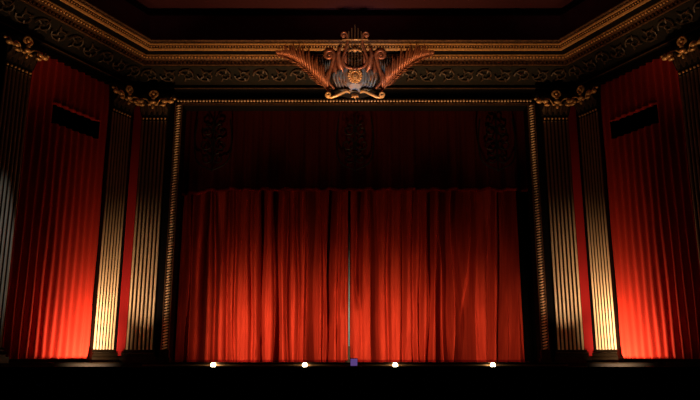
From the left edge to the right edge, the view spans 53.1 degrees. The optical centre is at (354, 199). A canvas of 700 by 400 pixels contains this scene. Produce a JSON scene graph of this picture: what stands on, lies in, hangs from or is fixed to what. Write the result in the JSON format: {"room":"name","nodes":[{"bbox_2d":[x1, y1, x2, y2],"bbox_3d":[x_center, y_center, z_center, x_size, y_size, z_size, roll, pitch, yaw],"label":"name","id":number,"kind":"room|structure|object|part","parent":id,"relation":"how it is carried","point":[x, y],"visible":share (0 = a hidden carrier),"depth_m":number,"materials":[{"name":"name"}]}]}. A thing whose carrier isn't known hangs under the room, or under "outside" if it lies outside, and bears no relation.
{"room":"auditorium","nodes":[
{"label":"auditorium","id":0,"kind":"room"},
{"bbox_2d":[0,34,133,362],"bbox_3d":[-9.602,-0.842,18.640,0.700,12.500,9.800,-6,-14,25],"label":"wall","id":1,"kind":"structure","parent":0,"point":[1,60],"depth_m":21.56,"materials":[{"name":"black paint"}]},
{"bbox_2d":[0,29,48,362],"bbox_3d":[-9.050,-0.224,18.278,0.484,8.734,1.480,-6,-14,25],"label":"fluted pilaster","id":2,"kind":"object","parent":1,"relation":"attached to","point":[20,55],"visible":1,"depth_m":18.68,"materials":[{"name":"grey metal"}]},
{"bbox_2d":[2,53,108,358],"bbox_3d":[-8.566,0.222,20.165,0.500,8.500,3.033,-6,-14,23],"label":"drape","id":3,"kind":"object","parent":1,"relation":"attached to","point":[50,297],"visible":0.99,"depth_m":19.97,"materials":[{"name":"red fabric"}]},
{"bbox_2d":[85,81,142,362],"bbox_3d":[-7.383,0.557,21.716,0.484,8.734,1.480,-6,-14,25],"label":"fluted pilaster","id":4,"kind":"object","parent":1,"relation":"attached to","point":[121,97],"visible":0.94,"depth_m":21.67,"materials":[{"name":"brown metal"}]},
{"bbox_2d":[21,0,688,65],"bbox_3d":[0.000,-5.478,18.928,21.711,0.330,8.351,0,-13,0],"label":"trim","id":5,"kind":"structure","parent":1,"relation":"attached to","point":[47,7],"depth_m":22.82,"materials":[{"name":"gold metal"}]},
{"bbox_2d":[175,190,347,361],"bbox_3d":[-3.052,1.417,24.335,5.636,8.204,1.958,0,-13,0],"label":"stage curtain","id":6,"kind":"object","parent":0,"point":[263,275],"visible":0.7,"depth_m":23.49,"materials":[{"name":"red fabric"}]},
{"bbox_2d":[174,191,350,361],"bbox_3d":[0.000,0.369,26.681,18.400,11.300,0.200,0,-13,0],"label":"wall","id":7,"kind":"structure","parent":0,"point":[349,192],"depth_m":26.35,"materials":[{"name":"black fabric"}]},
{"bbox_2d":[0,367,699,399],"bbox_3d":[0.000,4.413,16.097,24.800,1.125,0.350,0,-13,0],"label":"stage floor","id":8,"kind":"structure","parent":0,"point":[16,383],"depth_m":16.02,"materials":[{"name":"black paint"}]},
{"bbox_2d":[0,362,699,364],"bbox_3d":[0.000,4.474,19.167,24.026,0.035,13.037,0,-13,0],"label":"floor","id":9,"kind":"structure","parent":0,"point":[99,362],"depth_m":19.91,"materials":[{"name":"black wood"}]},
{"bbox_2d":[345,221,349,361],"bbox_3d":[-0.194,2.949,22.916,0.240,4.600,0.234,0,-13,0],"label":"slim pole","id":10,"kind":"object","parent":9,"relation":"on","point":[348,360],"visible":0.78,"depth_m":22.77,"materials":[{"name":"grey metal"}]},
{"bbox_2d":[350,190,524,361],"bbox_3d":[2.719,1.429,24.386,5.805,8.204,2.096,0,-13,0],"label":"stage curtain","id":11,"kind":"object","parent":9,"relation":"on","point":[435,275],"visible":0.66,"depth_m":23.48,"materials":[{"name":"red fabric"}]},
{"bbox_2d":[86,0,623,38],"bbox_3d":[0.000,-6.515,19.083,21.675,1.240,8.467,0,-13,0],"label":"cove","id":12,"kind":"structure","parent":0,"point":[151,26],"depth_m":22.80,"materials":[{"name":"black paint"}]},
{"bbox_2d":[49,0,660,53],"bbox_3d":[0.000,-5.815,18.803,21.386,0.310,8.384,0,-13,0],"label":"trim","id":13,"kind":"structure","parent":12,"relation":"attached to","point":[83,9],"depth_m":22.42,"materials":[{"name":"gold paint"}]},
{"bbox_2d":[136,97,573,361],"bbox_3d":[0.000,0.101,22.794,15.800,12.500,0.500,0,-13,0],"label":"frame","id":14,"kind":"structure","parent":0,"point":[170,126],"depth_m":22.80,"materials":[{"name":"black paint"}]},
{"bbox_2d":[116,106,141,356],"bbox_3d":[-7.175,0.896,22.341,0.290,8.250,0.030,0,-13,0],"label":"fabric panel","id":15,"kind":"object","parent":14,"relation":"attached to","point":[134,162],"visible":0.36,"depth_m":22.29,"materials":[{"name":"red fabric"}]},
{"bbox_2d":[118,90,175,361],"bbox_3d":[-6.610,0.659,22.163,1.480,8.734,0.484,0,-13,0],"label":"fluted pilaster","id":16,"kind":"object","parent":14,"relation":"attached to","point":[155,109],"visible":0.98,"depth_m":22.24,"materials":[{"name":"gold"}]},
{"bbox_3d":[-5.820,0.705,22.237,0.161,7.911,0.085,0,-13,0],"label":"rope moulding","id":17,"kind":"part","parent":14,"relation":"part of","materials":[{"name":"beige"}]},
{"bbox_3d":[-5.820,0.699,22.330,0.240,7.990,0.100,0,-13,0],"label":"rail","id":18,"kind":"part","parent":14,"relation":"part of","materials":[{"name":"black"}]},
{"bbox_2d":[0,0,699,85],"bbox_3d":[0.000,-5.020,19.165,22.760,0.520,8.845,0,-13,0],"label":"cornice","id":19,"kind":"structure","parent":14,"relation":"attached to","point":[17,13],"depth_m":22.95,"materials":[{"name":"brown metal"}]},
{"bbox_2d":[0,19,699,96],"bbox_3d":[0.000,-4.569,19.165,22.760,0.360,8.646,0,-13,0],"label":"trim","id":20,"kind":"structure","parent":14,"relation":"attached to","point":[54,52],"depth_m":23.30,"materials":[{"name":"black paint"}]},
{"bbox_2d":[0,364,699,366],"bbox_3d":[0.000,5.048,18.985,24.026,1.165,12.937,0,-13,0],"label":"trim","id":21,"kind":"structure","parent":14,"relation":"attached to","point":[17,365],"depth_m":19.90,"materials":[{"name":"black paint"}]},
{"bbox_3d":[0.000,-3.236,23.224,11.400,0.200,0.100,0,-13,0],"label":"rail","id":22,"kind":"part","parent":14,"relation":"part of","materials":[{"name":"black"}]},
{"bbox_2d":[182,111,527,195],"bbox_3d":[0.000,-1.838,23.587,11.900,3.566,0.395,0,-13,0],"label":"valance","id":23,"kind":"object","parent":14,"relation":"attached to","point":[254,151],"visible":0.87,"depth_m":23.58,"materials":[{"name":"red fabric"}]},
{"bbox_2d":[142,365,567,365],"bbox_3d":[0.000,4.695,19.902,12.100,0.030,0.025,0,-13,0],"label":"strip","id":24,"kind":"object","parent":14,"relation":"attached to","point":[142,365],"visible":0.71,"depth_m":19.89,"materials":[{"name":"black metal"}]},
{"bbox_2d":[276,28,433,98],"bbox_3d":[-0.010,-4.392,22.643,5.113,2.190,1.206,1,-13,-4],"label":"cartouche","id":25,"kind":"object","parent":14,"relation":"attached to","point":[350,78],"visible":1,"depth_m":22.57,"materials":[{"name":"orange metal"}]},
{"bbox_2d":[351,93,358,97],"bbox_3d":[0.000,-3.380,22.687,0.249,0.236,0.131,0,-13,-2],"label":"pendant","id":26,"kind":"object","parent":25,"relation":"attached to","point":[354,95],"depth_m":22.67,"materials":[{"name":"gold metal"}]},
{"bbox_3d":[0.000,-4.787,22.485,0.928,1.252,0.143,0,9,0],"label":"lyre frame","id":27,"kind":"part","parent":25,"relation":"part of","materials":[{"name":"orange metal"}]},
{"bbox_3d":[0.000,-3.457,22.945,1.534,0.320,0.120,0,9,0],"label":"ground plate","id":28,"kind":"part","parent":25,"relation":"part of","materials":[{"name":"brown metal"}]},
{"bbox_3d":[5.820,0.699,22.330,0.240,7.990,0.100,0,-13,0],"label":"rail","id":29,"kind":"part","parent":14,"relation":"part of","materials":[{"name":"black"}]},
{"bbox_3d":[5.820,0.705,22.237,0.161,7.911,0.085,0,-13,0],"label":"rope moulding","id":30,"kind":"part","parent":14,"relation":"part of","materials":[{"name":"beige"}]},
{"bbox_2d":[534,90,591,361],"bbox_3d":[6.610,0.659,22.163,1.480,8.734,0.484,0,-13,0],"label":"fluted pilaster","id":31,"kind":"object","parent":14,"relation":"attached to","point":[554,109],"visible":0.98,"depth_m":22.24,"materials":[{"name":"brown metal"}]},
{"bbox_2d":[568,106,593,356],"bbox_3d":[7.175,0.896,22.341,0.290,8.250,0.030,0,-13,0],"label":"fabric panel","id":32,"kind":"object","parent":14,"relation":"attached to","point":[575,162],"visible":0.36,"depth_m":22.29,"materials":[{"name":"red fabric"}]},
{"bbox_2d":[125,0,584,14],"bbox_3d":[0.000,-8.782,12.352,26.000,0.200,32.200,0,-13,0],"label":"ceiling","id":33,"kind":"structure","parent":0,"point":[150,7],"depth_m":22.81,"materials":[{"name":"red paint"}]},
{"bbox_2d":[576,54,699,362],"bbox_3d":[9.602,-0.842,18.640,0.700,12.500,9.800,6,-14,-25],"label":"wall","id":34,"kind":"structure","parent":0,"point":[577,115],"depth_m":21.67,"materials":[{"name":"black paint"}]},
{"bbox_2d":[567,81,624,362],"bbox_3d":[7.383,0.557,21.716,0.484,8.734,1.480,6,-14,-25],"label":"fluted pilaster","id":35,"kind":"object","parent":34,"relation":"attached to","point":[588,97],"visible":0.98,"depth_m":21.67,"materials":[{"name":"brown metal"}]},
{"bbox_2d":[601,53,699,358],"bbox_3d":[8.565,0.222,20.166,0.491,8.500,3.032,6,-14,-23],"label":"drape","id":36,"kind":"object","parent":34,"relation":"attached to","point":[653,233],"visible":1,"depth_m":20.00,"materials":[{"name":"red fabric"}]},
{"bbox_2d":[661,31,699,264],"bbox_3d":[9.050,-0.224,18.278,0.484,8.734,1.480,6,-14,-25],"label":"fluted pilaster","id":37,"kind":"object","parent":34,"relation":"attached to","point":[684,54],"visible":1,"depth_m":18.92,"materials":[{"name":"brown metal"}]},
{"bbox_3d":[0.000,3.556,9.447,26.000,0.150,32.000,0,-13,0],"label":"floor","id":38,"kind":"structure","parent":0,"visible":0},
{"bbox_3d":[0.000,5.324,19.510,14.104,0.860,1.022,0,-13,0],"label":"trim","id":39,"kind":"structure","parent":38,"relation":"on","visible":0},
{"bbox_2d":[350,358,357,366],"bbox_3d":[-0.030,4.689,19.652,0.220,0.480,0.175,0,-13,0],"label":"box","id":40,"kind":"object","parent":39,"relation":"on","point":[353,361],"visible":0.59,"depth_m":19.60,"materials":[{"name":"purple"}]}
]}

